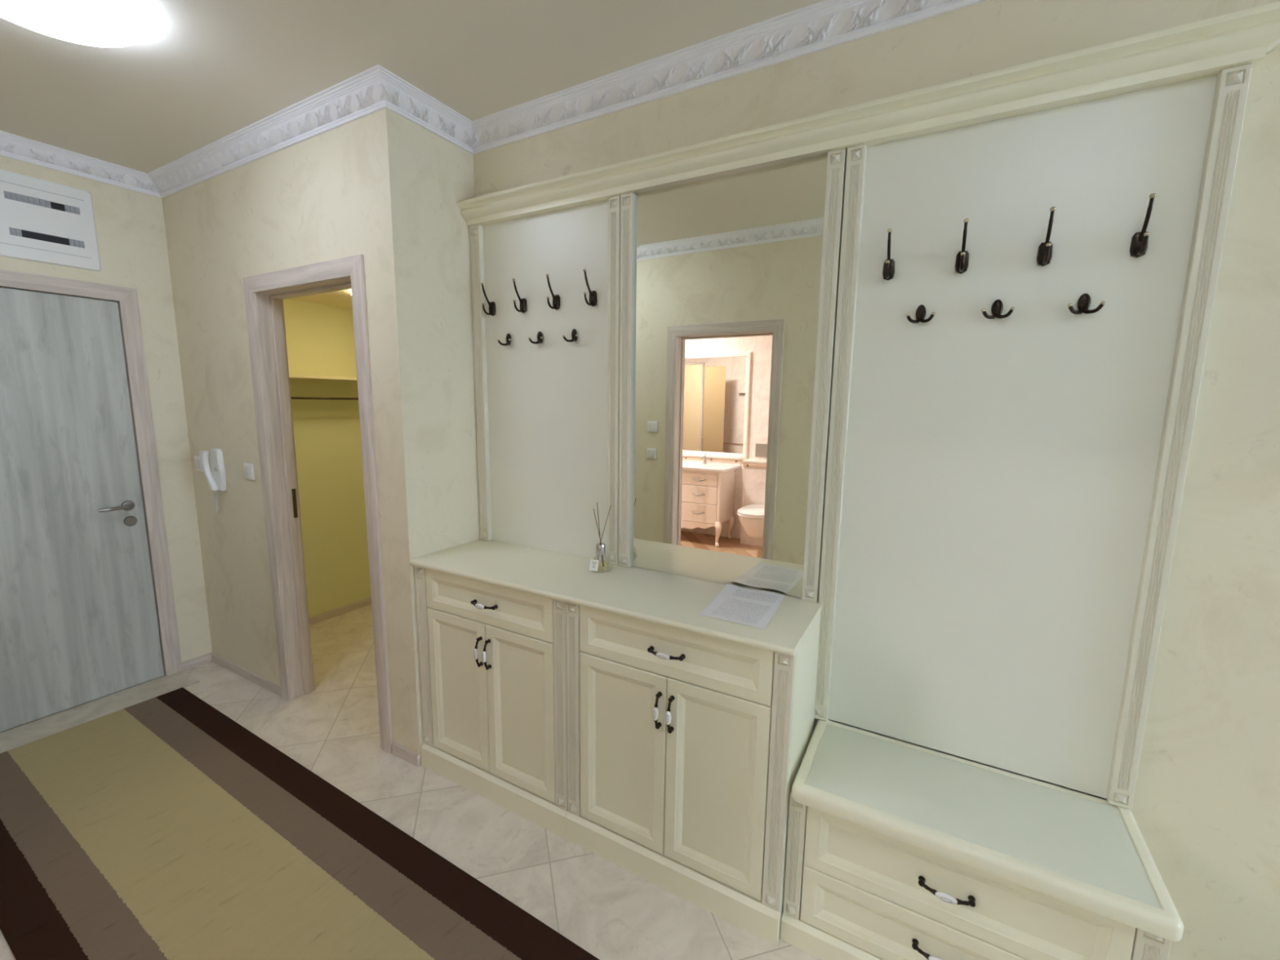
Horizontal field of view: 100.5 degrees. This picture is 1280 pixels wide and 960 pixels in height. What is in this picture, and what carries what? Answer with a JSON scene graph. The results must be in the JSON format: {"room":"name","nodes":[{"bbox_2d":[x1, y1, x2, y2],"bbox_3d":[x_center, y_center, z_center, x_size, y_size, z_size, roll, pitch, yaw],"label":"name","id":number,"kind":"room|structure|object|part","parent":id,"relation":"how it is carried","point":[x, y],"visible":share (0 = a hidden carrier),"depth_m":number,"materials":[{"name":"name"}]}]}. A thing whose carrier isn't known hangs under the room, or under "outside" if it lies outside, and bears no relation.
{"room":"entrance hallway","nodes":[
{"label":"entrance hallway","id":0,"kind":"room"},
{"bbox_2d":[0,155,371,662],"bbox_3d":[-2.490,-0.252,3.006,0.130,2.600,3.150,5,10,29],"label":"wall","id":1,"kind":"structure","parent":0,"point":[130,224],"depth_m":3.01,"materials":[{"name":"paint"}]},
{"bbox_2d":[0,168,101,271],"bbox_3d":[-2.667,-1.158,2.388,0.012,0.357,0.328,5,10,29],"label":"panel","id":2,"kind":"object","parent":1,"relation":"attached to","point":[41,220],"visible":1,"depth_m":2.39,"materials":[{"name":"white plastic"}]},
{"bbox_2d":[0,268,182,732],"bbox_3d":[-2.832,0.113,2.389,0.173,2.048,1.042,5,10,29],"label":"door","id":3,"kind":"structure","parent":1,"relation":"in","point":[87,609],"depth_m":2.55,"materials":[{"name":"grey laminate"}]},
{"bbox_3d":[-2.615,0.139,2.664,0.057,0.051,0.145,5,10,29],"label":"handle","id":4,"kind":"part","parent":3,"relation":"part of","materials":[{"name":"silver metal"}]},
{"bbox_2d":[0,671,199,753],"bbox_3d":[-2.734,1.139,2.434,0.224,0.006,1.108,5,10,29],"label":"door threshold","id":5,"kind":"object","parent":1,"relation":"attached to","point":[34,731],"depth_m":2.58,"materials":[{"name":"stone"}]},
{"bbox_2d":[182,652,213,671],"bbox_3d":[-2.516,1.033,3.028,0.012,0.050,0.148,5,10,29],"label":"baseboard","id":6,"kind":"structure","parent":1,"relation":"attached to","point":[206,658],"depth_m":3.02,"materials":[{"name":"brown wood"}]},
{"bbox_2d":[288,374,357,381],"bbox_3d":[-1.950,-0.676,3.573,0.249,0.018,1.520,5,10,29],"label":"closet shelf","id":7,"kind":"object","parent":1,"relation":"attached to","point":[291,376],"visible":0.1,"depth_m":3.34,"materials":[{"name":"beige wood"}]},
{"bbox_2d":[290,396,358,399],"bbox_3d":[-1.936,-0.603,3.581,0.014,0.126,1.490,5,10,29],"label":"hanging rod","id":8,"kind":"object","parent":7,"relation":"hanging from","point":[292,397],"visible":0.18,"depth_m":3.43,"materials":[{"name":"brown metal"}]},
{"bbox_2d":[309,596,371,625],"bbox_3d":[-2.071,0.915,3.870,0.012,0.050,1.530,5,10,29],"label":"baseboard","id":9,"kind":"structure","parent":1,"relation":"attached to","point":[349,607],"depth_m":3.77,"materials":[{"name":"brown wood"}]},
{"bbox_2d":[288,288,352,308],"bbox_3d":[-1.321,-1.131,3.206,1.830,0.050,1.645,5,10,29],"label":"ceiling","id":10,"kind":"structure","parent":0,"point":[343,298],"depth_m":3.31,"materials":[{"name":"beige paint"}]},
{"bbox_2d":[161,107,479,765],"bbox_3d":[-1.588,-0.188,2.647,1.800,2.600,0.400,5,10,29],"label":"wall","id":11,"kind":"structure","parent":0,"point":[380,186],"depth_m":2.20,"materials":[{"name":"paint"}]},
{"bbox_2d":[194,456,203,471],"bbox_3d":[-2.384,-0.088,2.873,0.080,0.080,0.014,5,10,29],"label":"wall switch","id":12,"kind":"object","parent":11,"relation":"attached to","point":[198,467],"visible":0.84,"depth_m":2.86,"materials":[{"name":"white plastic"}]},
{"bbox_2d":[199,448,226,513],"bbox_3d":[-2.205,0.008,2.753,0.113,0.338,0.068,5,10,29],"label":"phone","id":13,"kind":"object","parent":11,"relation":"attached to","point":[216,478],"visible":1,"depth_m":2.74,"materials":[{"name":"white plastic"}]},
{"bbox_3d":[-2.206,0.110,2.769,0.018,0.132,0.017,5,10,29],"label":"coiled cord","id":14,"kind":"part","parent":13,"relation":"part of","materials":[{"name":"white plastic"}]},
{"bbox_2d":[244,462,254,479],"bbox_3d":[-1.924,-0.043,2.618,0.080,0.080,0.014,5,10,29],"label":"wall switch","id":15,"kind":"object","parent":11,"relation":"attached to","point":[249,470],"visible":1,"depth_m":2.60,"materials":[{"name":"white plastic"}]},
{"bbox_2d":[211,653,420,766],"bbox_3d":[-1.699,1.099,2.651,1.788,0.050,0.012,5,10,29],"label":"baseboard","id":16,"kind":"structure","parent":11,"relation":"attached to","point":[411,757],"depth_m":2.80,"materials":[{"name":"brown wood"}]},
{"bbox_2d":[242,253,392,753],"bbox_3d":[-1.412,0.123,2.418,0.871,2.054,0.137,5,10,29],"label":"door frame","id":17,"kind":"structure","parent":11,"relation":"in","point":[264,294],"depth_m":2.48,"materials":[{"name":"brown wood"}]},
{"bbox_3d":[-1.702,0.115,2.623,0.002,0.145,0.018,5,10,29],"label":"strike plate","id":18,"kind":"part","parent":17,"relation":"part of","materials":[{"name":"brown metal"}]},
{"bbox_2d":[0,0,987,198],"bbox_3d":[0.913,-1.087,0.284,8.300,0.077,1.800,5,10,29],"label":"trim","id":19,"kind":"structure","parent":11,"relation":"attached to","point":[824,24],"depth_m":1.89,"materials":[{"name":"white paint"}]},
{"bbox_2d":[0,604,820,959],"bbox_3d":[0.593,1.553,0.256,8.600,0.100,5.600,5,10,29],"label":"floor","id":20,"kind":"structure","parent":0,"point":[602,907],"depth_m":1.92,"materials":[{"name":"tile"}]},
{"bbox_2d":[0,687,599,959],"bbox_3d":[-1.250,1.270,1.651,3.150,0.010,0.815,6,10,30],"label":"runner rug","id":21,"kind":"object","parent":20,"relation":"on","point":[162,827],"visible":1,"depth_m":1.74,"materials":[{"name":"beige carpet"}]},
{"bbox_2d":[413,565,568,838],"bbox_3d":[-0.491,0.774,2.144,0.750,0.868,0.417,5,10,29],"label":"storage cabinet","id":22,"kind":"object","parent":20,"relation":"on","point":[492,658],"visible":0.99,"depth_m":1.97,"materials":[{"name":"beige paint"}]},
{"bbox_3d":[-0.707,0.813,2.080,0.313,0.598,0.018,5,10,29],"label":"door","id":23,"kind":"part","parent":22,"relation":"part of","materials":[{"name":"beige paint"}]},
{"bbox_3d":[-0.598,0.637,1.963,0.018,0.115,0.034,5,10,29],"label":"handle","id":24,"kind":"part","parent":22,"relation":"part of","materials":[{"name":"brown metal"}]},
{"bbox_3d":[-0.573,0.456,1.932,0.120,0.019,0.036,5,10,29],"label":"handle","id":25,"kind":"part","parent":22,"relation":"part of","materials":[{"name":"brown metal"}]},
{"bbox_3d":[-0.561,0.641,1.943,0.018,0.115,0.034,5,10,29],"label":"handle","id":26,"kind":"part","parent":22,"relation":"part of","materials":[{"name":"brown metal"}]},
{"bbox_3d":[-0.564,0.447,1.948,0.631,0.163,0.018,5,10,29],"label":"drawer","id":27,"kind":"part","parent":22,"relation":"part of","materials":[{"name":"beige paint"}]},
{"bbox_3d":[-0.431,0.839,1.927,0.315,0.598,0.018,5,10,29],"label":"door","id":28,"kind":"part","parent":22,"relation":"part of","materials":[{"name":"beige paint"}]},
{"bbox_2d":[565,602,821,946],"bbox_3d":[0.151,0.837,1.766,0.744,0.868,0.381,5,10,29],"label":"storage cabinet","id":29,"kind":"object","parent":20,"relation":"on","point":[686,749],"visible":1,"depth_m":1.60,"materials":[{"name":"beige paint"}]},
{"bbox_2d":[408,539,822,656],"bbox_3d":[-0.158,0.362,1.905,1.498,0.022,0.404,5,10,29],"label":"countertop","id":30,"kind":"structure","parent":29,"relation":"on","point":[660,597],"depth_m":1.80,"materials":[{"name":"beige paint"}]},
{"bbox_2d":[589,502,612,573],"bbox_3d":[-0.146,0.210,1.979,0.085,0.256,0.085,0,8,-5],"label":"reed diffuser","id":31,"kind":"object","parent":30,"relation":"on","point":[600,547],"visible":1,"depth_m":1.97,"materials":[{"name":"clear glass"}]},
{"bbox_2d":[698,583,784,628],"bbox_3d":[0.325,0.387,1.664,0.208,0.008,0.308,5,9,25],"label":"paper","id":32,"kind":"object","parent":30,"relation":"on","point":[734,603],"visible":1,"depth_m":1.65,"materials":[{"name":"white paper"}]},
{"bbox_3d":[-0.060,0.874,1.720,0.319,0.598,0.018,5,10,29],"label":"door","id":33,"kind":"part","parent":29,"relation":"part of","materials":[{"name":"beige paint"}]},
{"bbox_3d":[0.052,0.698,1.602,0.018,0.115,0.034,5,10,29],"label":"handle","id":34,"kind":"part","parent":29,"relation":"part of","materials":[{"name":"brown metal"}]},
{"bbox_3d":[0.073,0.516,1.573,0.120,0.019,0.036,5,10,29],"label":"handle","id":35,"kind":"part","parent":29,"relation":"part of","materials":[{"name":"brown metal"}]},
{"bbox_3d":[0.088,0.702,1.581,0.018,0.115,0.034,5,10,29],"label":"handle","id":36,"kind":"part","parent":29,"relation":"part of","materials":[{"name":"brown metal"}]},
{"bbox_3d":[0.082,0.507,1.588,0.634,0.163,0.018,5,10,29],"label":"drawer","id":37,"kind":"part","parent":29,"relation":"part of","materials":[{"name":"beige paint"}]},
{"bbox_3d":[0.218,0.900,1.566,0.312,0.598,0.018,5,10,29],"label":"door","id":38,"kind":"part","parent":29,"relation":"part of","materials":[{"name":"beige paint"}]},
{"bbox_2d":[780,719,1183,959],"bbox_3d":[0.835,1.071,1.446,0.790,0.514,0.390,5,10,29],"label":"bench","id":39,"kind":"object","parent":20,"relation":"on","point":[897,849],"visible":0.99,"depth_m":1.33,"materials":[{"name":"beige paint"}]},
{"bbox_3d":[0.751,1.181,1.329,0.678,0.174,0.018,5,10,29],"label":"drawer","id":40,"kind":"part","parent":39,"relation":"part of","materials":[{"name":"beige paint"}]},
{"bbox_3d":[0.739,1.182,1.314,0.122,0.019,0.036,5,10,29],"label":"handle","id":41,"kind":"part","parent":39,"relation":"part of","materials":[{"name":"brown metal"}]},
{"bbox_3d":[0.741,1.002,1.288,0.122,0.019,0.036,5,10,29],"label":"handle","id":42,"kind":"part","parent":39,"relation":"part of","materials":[{"name":"brown metal"}]},
{"bbox_3d":[0.753,0.994,1.302,0.678,0.201,0.018,5,10,29],"label":"drawer","id":43,"kind":"part","parent":39,"relation":"part of","materials":[{"name":"beige paint"}]},
{"bbox_2d":[0,0,823,173],"bbox_3d":[0.349,-1.036,-0.720,8.500,0.100,4.300,5,10,29],"label":"ceiling","id":44,"kind":"structure","parent":0,"point":[202,72],"depth_m":1.71,"materials":[{"name":"beige paint"}]},
{"bbox_2d":[0,0,146,47],"bbox_3d":[-1.591,-1.281,1.406,0.430,0.077,0.430,5,10,29],"label":"ceiling lamp","id":45,"kind":"object","parent":44,"relation":"attached to","point":[95,23],"visible":1,"depth_m":1.46,"materials":[{"name":"white plastic"}]},
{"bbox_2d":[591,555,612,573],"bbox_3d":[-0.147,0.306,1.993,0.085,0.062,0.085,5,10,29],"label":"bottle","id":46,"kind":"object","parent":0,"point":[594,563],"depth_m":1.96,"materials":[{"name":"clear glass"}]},
{"bbox_2d":[473,0,1279,959],"bbox_3d":[2.105,0.116,0.875,6.600,2.600,0.100,5,10,29],"label":"wall","id":47,"kind":"structure","parent":0,"point":[1206,808],"depth_m":1.28,"materials":[{"name":"paint"}]},
{"bbox_2d":[469,195,620,564],"bbox_3d":[-0.393,-0.365,2.145,0.735,1.339,0.046,5,10,29],"label":"coat rack","id":48,"kind":"object","parent":47,"relation":"attached to","point":[548,412],"visible":0.99,"depth_m":2.14,"materials":[{"name":"white wood"}]},
{"bbox_2d":[480,282,495,315],"bbox_3d":[-0.632,-0.747,2.201,0.030,0.123,0.063,5,10,29],"label":"coat hook","id":49,"kind":"object","parent":48,"relation":"attached to","point":[491,304],"visible":1,"depth_m":2.21,"materials":[{"name":"brown metal"}]},
{"bbox_3d":[-0.632,-0.759,2.198,0.010,0.084,0.053,5,10,29],"label":"arm","id":50,"kind":"part","parent":49,"relation":"part of","materials":[{"name":"brown metal"}]},
{"bbox_3d":[-0.633,-0.703,2.207,0.010,0.035,0.052,5,10,29],"label":"arm","id":51,"kind":"part","parent":49,"relation":"part of","materials":[{"name":"brown metal"}]},
{"bbox_3d":[-0.620,-0.717,2.227,0.030,0.056,0.014,5,10,29],"label":"mounting plate","id":52,"kind":"part","parent":49,"relation":"part of","materials":[{"name":"brown metal"}]},
{"bbox_2d":[497,333,511,345],"bbox_3d":[-0.550,-0.580,2.192,0.071,0.050,0.038,5,10,29],"label":"coat hook","id":53,"kind":"object","parent":48,"relation":"attached to","point":[508,336],"visible":1,"depth_m":2.19,"materials":[{"name":"brown metal"}]},
{"bbox_3d":[-0.563,-0.566,2.200,0.046,0.020,0.011,-1,9,-14],"label":"arm","id":54,"kind":"part","parent":53,"relation":"part of","materials":[{"name":"brown metal"}]},
{"bbox_3d":[-0.544,-0.584,2.201,0.026,0.045,0.015,5,10,29],"label":"mounting plate","id":55,"kind":"part","parent":53,"relation":"part of","materials":[{"name":"brown metal"}]},
{"bbox_2d":[511,278,526,312],"bbox_3d":[-0.484,-0.733,2.119,0.030,0.123,0.063,5,10,29],"label":"coat hook","id":56,"kind":"object","parent":48,"relation":"attached to","point":[522,301],"visible":1,"depth_m":2.13,"materials":[{"name":"brown metal"}]},
{"bbox_3d":[-0.484,-0.745,2.116,0.010,0.084,0.053,5,10,29],"label":"arm","id":57,"kind":"part","parent":56,"relation":"part of","materials":[{"name":"brown metal"}]},
{"bbox_3d":[-0.485,-0.690,2.124,0.010,0.035,0.052,5,10,29],"label":"arm","id":58,"kind":"part","parent":56,"relation":"part of","materials":[{"name":"brown metal"}]},
{"bbox_3d":[-0.472,-0.703,2.145,0.030,0.056,0.014,5,10,29],"label":"mounting plate","id":59,"kind":"part","parent":56,"relation":"part of","materials":[{"name":"brown metal"}]},
{"bbox_2d":[528,331,542,343],"bbox_3d":[-0.406,-0.566,2.111,0.071,0.050,0.038,5,10,29],"label":"coat hook","id":60,"kind":"object","parent":48,"relation":"attached to","point":[540,337],"visible":1,"depth_m":2.11,"materials":[{"name":"brown metal"}]},
{"bbox_3d":[-0.419,-0.552,2.120,0.046,0.020,0.011,-1,9,-14],"label":"arm","id":61,"kind":"part","parent":60,"relation":"part of","materials":[{"name":"brown metal"}]},
{"bbox_3d":[-0.400,-0.570,2.121,0.026,0.045,0.015,5,10,29],"label":"mounting plate","id":62,"kind":"part","parent":60,"relation":"part of","materials":[{"name":"brown metal"}]},
{"bbox_2d":[545,273,559,310],"bbox_3d":[-0.338,-0.719,2.037,0.030,0.123,0.063,5,10,29],"label":"coat hook","id":63,"kind":"object","parent":48,"relation":"attached to","point":[556,298],"visible":1,"depth_m":2.05,"materials":[{"name":"brown metal"}]},
{"bbox_3d":[-0.338,-0.731,2.034,0.010,0.084,0.053,5,10,29],"label":"arm","id":64,"kind":"part","parent":63,"relation":"part of","materials":[{"name":"brown metal"}]},
{"bbox_3d":[-0.338,-0.676,2.043,0.010,0.035,0.052,5,10,29],"label":"arm","id":65,"kind":"part","parent":63,"relation":"part of","materials":[{"name":"brown metal"}]},
{"bbox_3d":[-0.326,-0.689,2.063,0.030,0.056,0.014,5,10,29],"label":"mounting plate","id":66,"kind":"part","parent":63,"relation":"part of","materials":[{"name":"brown metal"}]},
{"bbox_2d":[562,328,577,342],"bbox_3d":[-0.258,-0.552,2.029,0.071,0.050,0.038,5,10,29],"label":"coat hook","id":67,"kind":"object","parent":48,"relation":"attached to","point":[574,333],"visible":1,"depth_m":2.03,"materials":[{"name":"brown metal"}]},
{"bbox_3d":[-0.271,-0.539,2.038,0.046,0.020,0.011,-1,9,-14],"label":"arm","id":68,"kind":"part","parent":67,"relation":"part of","materials":[{"name":"brown metal"}]},
{"bbox_3d":[-0.252,-0.556,2.039,0.026,0.045,0.015,5,10,29],"label":"mounting plate","id":69,"kind":"part","parent":67,"relation":"part of","materials":[{"name":"brown metal"}]},
{"bbox_2d":[582,268,596,306],"bbox_3d":[-0.188,-0.705,1.954,0.030,0.123,0.063,5,10,29],"label":"coat hook","id":70,"kind":"object","parent":48,"relation":"attached to","point":[593,294],"visible":1,"depth_m":1.97,"materials":[{"name":"brown metal"}]},
{"bbox_3d":[-0.188,-0.717,1.951,0.010,0.084,0.053,5,10,29],"label":"arm","id":71,"kind":"part","parent":70,"relation":"part of","materials":[{"name":"brown metal"}]},
{"bbox_3d":[-0.189,-0.662,1.960,0.010,0.035,0.052,5,10,29],"label":"arm","id":72,"kind":"part","parent":70,"relation":"part of","materials":[{"name":"brown metal"}]},
{"bbox_3d":[-0.176,-0.675,1.980,0.030,0.056,0.014,5,10,29],"label":"mounting plate","id":73,"kind":"part","parent":70,"relation":"part of","materials":[{"name":"brown metal"}]},
{"bbox_2d":[618,147,847,602],"bbox_3d":[0.254,-0.304,1.785,0.744,1.339,0.046,5,10,29],"label":"wall mirror","id":74,"kind":"object","parent":47,"relation":"attached to","point":[729,283],"visible":0.98,"depth_m":1.76,"materials":[{"name":"white mirror"}]},
{"bbox_2d":[456,0,1279,226],"bbox_3d":[0.303,-0.997,1.630,2.346,0.076,0.098,5,10,29],"label":"crown molding","id":75,"kind":"structure","parent":47,"relation":"attached to","point":[1203,48],"depth_m":1.35,"materials":[{"name":"beige paint"}]},
{"bbox_2d":[813,62,1252,809],"bbox_3d":[0.925,-0.027,1.441,0.799,1.772,0.046,5,10,29],"label":"coat rack","id":76,"kind":"object","parent":47,"relation":"attached to","point":[1003,496],"visible":1,"depth_m":1.40,"materials":[{"name":"white wood"}]},
{"bbox_2d":[882,228,894,280],"bbox_3d":[0.686,-0.621,1.468,0.030,0.123,0.063,5,10,29],"label":"coat hook","id":77,"kind":"object","parent":76,"relation":"attached to","point":[888,272],"visible":1,"depth_m":1.47,"materials":[{"name":"brown metal"}]},
{"bbox_3d":[0.686,-0.577,1.474,0.010,0.035,0.052,5,10,29],"label":"arm","id":78,"kind":"part","parent":77,"relation":"part of","materials":[{"name":"brown metal"}]},
{"bbox_3d":[0.698,-0.590,1.494,0.030,0.056,0.014,5,10,29],"label":"mounting plate","id":79,"kind":"part","parent":77,"relation":"part of","materials":[{"name":"brown metal"}]},
{"bbox_3d":[0.686,-0.632,1.465,0.010,0.084,0.053,5,10,29],"label":"arm","id":80,"kind":"part","parent":77,"relation":"part of","materials":[{"name":"brown metal"}]},
{"bbox_2d":[906,304,935,323],"bbox_3d":[0.769,-0.456,1.458,0.071,0.050,0.038,5,10,29],"label":"coat hook","id":81,"kind":"object","parent":76,"relation":"attached to","point":[921,311],"visible":1,"depth_m":1.46,"materials":[{"name":"brown metal"}]},
{"bbox_3d":[0.755,-0.443,1.466,0.046,0.020,0.011,-1,9,-14],"label":"arm","id":82,"kind":"part","parent":81,"relation":"part of","materials":[{"name":"brown metal"}]},
{"bbox_3d":[0.775,-0.460,1.467,0.026,0.045,0.015,5,10,29],"label":"mounting plate","id":83,"kind":"part","parent":81,"relation":"part of","materials":[{"name":"brown metal"}]},
{"bbox_3d":[0.781,-0.440,1.452,0.011,0.020,0.046,-2,9,-17],"label":"arm","id":84,"kind":"part","parent":81,"relation":"part of","materials":[{"name":"brown metal"}]},
{"bbox_2d":[955,217,968,274],"bbox_3d":[0.841,-0.606,1.382,0.030,0.123,0.063,5,10,29],"label":"coat hook","id":85,"kind":"object","parent":76,"relation":"attached to","point":[962,257],"visible":1,"depth_m":1.39,"materials":[{"name":"brown metal"}]},
{"bbox_3d":[0.852,-0.576,1.408,0.030,0.056,0.014,5,10,29],"label":"mounting plate","id":86,"kind":"part","parent":85,"relation":"part of","materials":[{"name":"brown metal"}]},
{"bbox_3d":[0.840,-0.563,1.388,0.010,0.035,0.052,5,10,29],"label":"arm","id":87,"kind":"part","parent":85,"relation":"part of","materials":[{"name":"brown metal"}]},
{"bbox_3d":[0.840,-0.618,1.379,0.010,0.084,0.053,5,10,29],"label":"arm","id":88,"kind":"part","parent":85,"relation":"part of","materials":[{"name":"brown metal"}]},
{"bbox_2d":[981,299,1014,319],"bbox_3d":[0.922,-0.442,1.372,0.071,0.050,0.038,5,10,29],"label":"coat hook","id":89,"kind":"object","parent":76,"relation":"attached to","point":[997,308],"visible":1,"depth_m":1.38,"materials":[{"name":"brown metal"}]},
{"bbox_3d":[0.909,-0.428,1.381,0.046,0.020,0.011,-1,9,-14],"label":"arm","id":90,"kind":"part","parent":89,"relation":"part of","materials":[{"name":"brown metal"}]},
{"bbox_3d":[0.928,-0.446,1.382,0.026,0.045,0.015,5,10,29],"label":"mounting plate","id":91,"kind":"part","parent":89,"relation":"part of","materials":[{"name":"brown metal"}]},
{"bbox_3d":[0.934,-0.426,1.367,0.011,0.020,0.046,-2,9,-17],"label":"arm","id":92,"kind":"part","parent":89,"relation":"part of","materials":[{"name":"brown metal"}]},
{"bbox_2d":[1036,206,1056,266],"bbox_3d":[0.994,-0.592,1.296,0.030,0.123,0.063,5,10,29],"label":"coat hook","id":93,"kind":"object","parent":76,"relation":"attached to","point":[1044,255],"visible":1,"depth_m":1.30,"materials":[{"name":"brown metal"}]},
{"bbox_3d":[1.006,-0.561,1.322,0.030,0.056,0.014,5,10,29],"label":"mounting plate","id":94,"kind":"part","parent":93,"relation":"part of","materials":[{"name":"brown metal"}]},
{"bbox_3d":[0.994,-0.548,1.302,0.010,0.035,0.052,5,10,29],"label":"arm","id":95,"kind":"part","parent":93,"relation":"part of","materials":[{"name":"brown metal"}]},
{"bbox_3d":[0.994,-0.604,1.293,0.010,0.084,0.053,5,10,29],"label":"arm","id":96,"kind":"part","parent":93,"relation":"part of","materials":[{"name":"brown metal"}]},
{"bbox_2d":[1067,293,1105,314],"bbox_3d":[1.076,-0.427,1.287,0.071,0.050,0.038,5,10,29],"label":"coat hook","id":97,"kind":"object","parent":76,"relation":"attached to","point":[1084,300],"visible":1,"depth_m":1.29,"materials":[{"name":"brown metal"}]},
{"bbox_3d":[1.063,-0.414,1.295,0.046,0.020,0.011,-1,9,-14],"label":"arm","id":98,"kind":"part","parent":97,"relation":"part of","materials":[{"name":"brown metal"}]},
{"bbox_3d":[1.082,-0.431,1.296,0.026,0.045,0.015,5,10,29],"label":"mounting plate","id":99,"kind":"part","parent":97,"relation":"part of","materials":[{"name":"brown metal"}]},
{"bbox_3d":[1.089,-0.411,1.281,0.011,0.020,0.046,-2,9,-17],"label":"arm","id":100,"kind":"part","parent":97,"relation":"part of","materials":[{"name":"brown metal"}]},
{"bbox_2d":[1129,193,1156,257],"bbox_3d":[1.149,-0.577,1.210,0.030,0.123,0.063,5,10,29],"label":"coat hook","id":101,"kind":"object","parent":76,"relation":"attached to","point":[1140,240],"visible":1,"depth_m":1.22,"materials":[{"name":"brown metal"}]},
{"bbox_3d":[1.161,-0.547,1.236,0.030,0.056,0.014,5,10,29],"label":"mounting plate","id":102,"kind":"part","parent":101,"relation":"part of","materials":[{"name":"brown metal"}]},
{"bbox_3d":[1.148,-0.534,1.216,0.010,0.035,0.052,5,10,29],"label":"arm","id":103,"kind":"part","parent":101,"relation":"part of","materials":[{"name":"brown metal"}]},
{"bbox_3d":[1.148,-0.589,1.207,0.010,0.084,0.053,5,10,29],"label":"arm","id":104,"kind":"part","parent":101,"relation":"part of","materials":[{"name":"brown metal"}]}
]}

